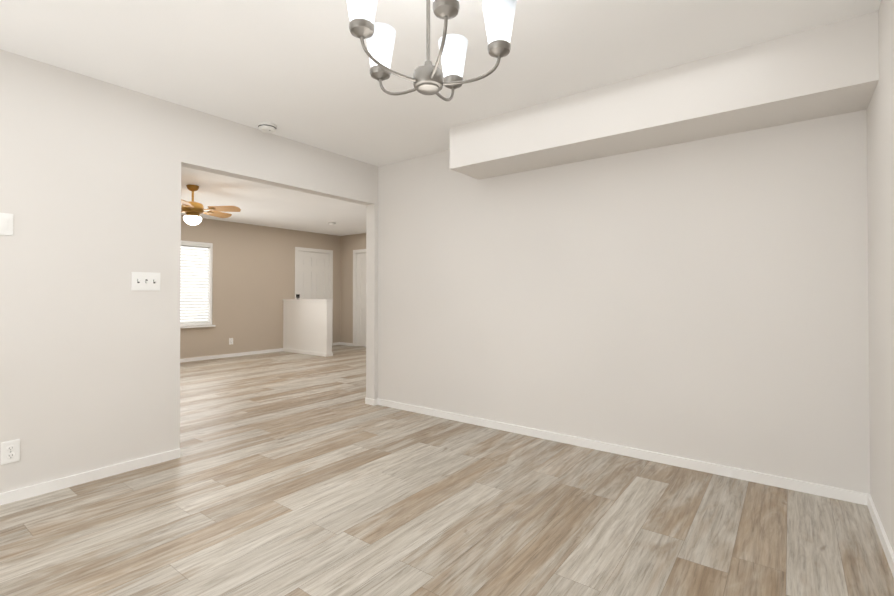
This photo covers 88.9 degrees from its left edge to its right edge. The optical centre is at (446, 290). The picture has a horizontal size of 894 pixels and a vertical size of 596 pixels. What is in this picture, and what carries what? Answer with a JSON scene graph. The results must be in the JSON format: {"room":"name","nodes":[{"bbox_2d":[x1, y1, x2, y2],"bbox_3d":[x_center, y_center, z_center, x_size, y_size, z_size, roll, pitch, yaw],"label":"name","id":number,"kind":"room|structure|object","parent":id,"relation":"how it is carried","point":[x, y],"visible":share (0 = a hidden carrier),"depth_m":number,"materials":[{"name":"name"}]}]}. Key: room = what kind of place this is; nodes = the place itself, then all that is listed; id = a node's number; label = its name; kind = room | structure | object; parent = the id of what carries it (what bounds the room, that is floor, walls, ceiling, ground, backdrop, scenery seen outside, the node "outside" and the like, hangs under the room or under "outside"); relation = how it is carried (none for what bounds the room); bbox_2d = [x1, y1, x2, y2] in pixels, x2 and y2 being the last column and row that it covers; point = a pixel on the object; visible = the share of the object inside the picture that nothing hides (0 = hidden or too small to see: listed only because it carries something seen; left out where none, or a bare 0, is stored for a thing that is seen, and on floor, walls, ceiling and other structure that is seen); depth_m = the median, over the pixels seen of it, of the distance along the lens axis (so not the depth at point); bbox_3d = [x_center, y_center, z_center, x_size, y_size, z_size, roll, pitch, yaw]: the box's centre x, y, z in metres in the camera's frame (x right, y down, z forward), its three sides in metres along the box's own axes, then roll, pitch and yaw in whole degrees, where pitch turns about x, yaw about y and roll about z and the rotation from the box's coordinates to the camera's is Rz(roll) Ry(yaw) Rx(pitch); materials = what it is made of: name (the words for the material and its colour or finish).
{"room":"dining room","nodes":[
{"label":"dining room","id":0,"kind":"room"},
{"bbox_2d":[0,49,377,492],"bbox_3d":[-2.553,-0.075,2.279,0.120,2.420,6.230,0,-1,37],"label":"wall","id":1,"kind":"structure","parent":0,"point":[90,184],"depth_m":2.77,"materials":[{"name":"paint"}]},
{"bbox_2d":[0,213,12,235],"bbox_3d":[-2.360,-0.354,2.425,0.014,0.118,0.075,0,-1,37],"label":"light switch","id":2,"kind":"object","parent":1,"relation":"attached to","point":[6,223],"visible":1,"depth_m":2.43,"materials":[{"name":"white plastic"}]},
{"bbox_2d":[1,439,19,464],"bbox_3d":[-2.341,0.867,2.443,0.009,0.118,0.075,0,-1,37],"label":"outlet","id":3,"kind":"object","parent":1,"relation":"attached to","point":[10,451],"visible":1,"depth_m":2.44,"materials":[{"name":"white plastic"}]},
{"bbox_2d":[131,272,159,290],"bbox_3d":[-1.949,-0.059,2.957,0.027,0.118,0.165,0,-1,37],"label":"light switch","id":4,"kind":"object","parent":1,"relation":"attached to","point":[145,280],"visible":1,"depth_m":2.96,"materials":[{"name":"white plastic"}]},
{"bbox_2d":[0,398,893,577],"bbox_3d":[-1.084,1.094,1.160,3.800,0.060,5.990,0,-1,37],"label":"baseboard","id":5,"kind":"structure","parent":1,"relation":"attached to","point":[857,497],"depth_m":2.81,"materials":[{"name":"white"}]},
{"bbox_2d":[180,215,340,358],"bbox_3d":[-4.642,-0.027,7.231,0.120,2.420,7.620,0,-1,37],"label":"wall","id":6,"kind":"structure","parent":0,"point":[253,278],"depth_m":8.43,"materials":[{"name":"paint"}]},
{"bbox_2d":[180,240,215,327],"bbox_3d":[-4.450,-0.100,7.437,0.160,1.445,1.260,0,-1,37],"label":"window blinds","id":7,"kind":"object","parent":6,"relation":"attached to","point":[196,284],"visible":0.38,"depth_m":7.74,"materials":[{"name":"white plastic"}]},
{"bbox_2d":[180,348,282,362],"bbox_3d":[-4.948,1.148,6.705,0.013,0.060,6.190,0,-1,37],"label":"baseboard","id":8,"kind":"structure","parent":6,"relation":"attached to","point":[258,352],"depth_m":8.10,"materials":[{"name":"white"}]},
{"bbox_2d":[295,247,332,345],"bbox_3d":[-2.825,0.165,9.604,0.162,2.082,0.944,0,-1,37],"label":"entry door","id":9,"kind":"structure","parent":6,"relation":"in","point":[313,273],"depth_m":9.61,"materials":[{"name":"white wood"}]},
{"bbox_2d":[283,299,332,352],"bbox_3d":[-2.658,0.684,8.633,1.352,1.025,0.144,0,-1,37],"label":"wall","id":10,"kind":"structure","parent":0,"point":[307,324],"depth_m":8.51,"materials":[{"name":"white paint"}]},
{"bbox_2d":[283,348,327,356],"bbox_3d":[-2.685,1.166,8.565,1.323,0.060,0.013,0,-1,37],"label":"baseboard","id":11,"kind":"structure","parent":10,"relation":"attached to","point":[284,349],"depth_m":8.51,"materials":[{"name":"white wood"}]},
{"bbox_2d":[340,233,365,342],"bbox_3d":[-0.528,-0.012,8.825,4.530,2.420,0.120,0,-1,37],"label":"wall","id":12,"kind":"structure","parent":0,"point":[350,244],"depth_m":9.99,"materials":[{"name":"paint"}]},
{"bbox_2d":[339,342,352,345],"bbox_3d":[-2.212,1.179,10.001,0.410,0.060,0.013,0,-1,37],"label":"baseboard","id":13,"kind":"structure","parent":12,"relation":"attached to","point":[340,343],"depth_m":10.00,"materials":[{"name":"white"}]},
{"bbox_2d":[353,249,365,346],"bbox_3d":[-1.630,0.165,9.628,0.944,2.082,0.162,0,-1,37],"label":"closet door","id":14,"kind":"structure","parent":12,"relation":"in","point":[359,297],"depth_m":9.79,"materials":[{"name":"white wood"}]},
{"bbox_2d":[0,0,880,235],"bbox_3d":[-1.871,-1.309,3.900,8.570,0.080,9.620,0,-1,37],"label":"ceiling","id":15,"kind":"structure","parent":0,"point":[297,70],"depth_m":2.49,"materials":[{"name":"paint"}]},
{"bbox_2d":[181,184,240,224],"bbox_3d":[-3.087,-1.019,5.491,1.050,0.470,1.102,0,-1,37],"label":"ceiling fan","id":16,"kind":"object","parent":15,"relation":"hanging from","point":[193,210],"visible":0.88,"depth_m":5.42,"materials":[{"name":"brown wood"}]},
{"bbox_2d":[257,122,276,132],"bbox_3d":[-1.384,-1.248,3.507,0.140,0.050,0.140,0,-1,37],"label":"smoke detector","id":17,"kind":"object","parent":15,"relation":"attached to","point":[267,127],"visible":1,"depth_m":3.47,"materials":[{"name":"white plastic"}]},
{"bbox_2d":[347,0,516,100],"bbox_3d":[-0.080,-0.991,1.598,0.569,0.600,0.586,0,-1,37],"label":"chandelier","id":18,"kind":"object","parent":15,"relation":"hanging from","point":[426,79],"visible":1,"depth_m":1.55,"materials":[{"name":"silver metal"}]},
{"bbox_2d":[0,345,893,595],"bbox_3d":[-1.871,1.180,3.877,8.570,0.060,9.620,0,-1,37],"label":"floor","id":19,"kind":"structure","parent":0,"point":[291,474],"depth_m":2.27,"materials":[{"name":"laminate"}]},
{"bbox_2d":[378,110,869,493],"bbox_3d":[0.852,-0.063,3.538,3.800,2.420,0.120,0,-1,37],"label":"wall","id":20,"kind":"structure","parent":0,"point":[705,300],"depth_m":3.05,"materials":[{"name":"paint"}]},
{"bbox_2d":[450,11,878,179],"bbox_3d":[1.128,-1.118,3.001,2.460,0.320,0.420,0,-1,37],"label":"soffit","id":21,"kind":"structure","parent":0,"point":[831,69],"depth_m":2.61,"materials":[{"name":"paint"}]},
{"bbox_2d":[867,0,893,551],"bbox_3d":[0.445,-0.098,-0.057,0.120,2.420,6.110,0,-1,37],"label":"wall","id":22,"kind":"structure","parent":0,"point":[880,152],"depth_m":2.04,"materials":[{"name":"paint"}]}
]}

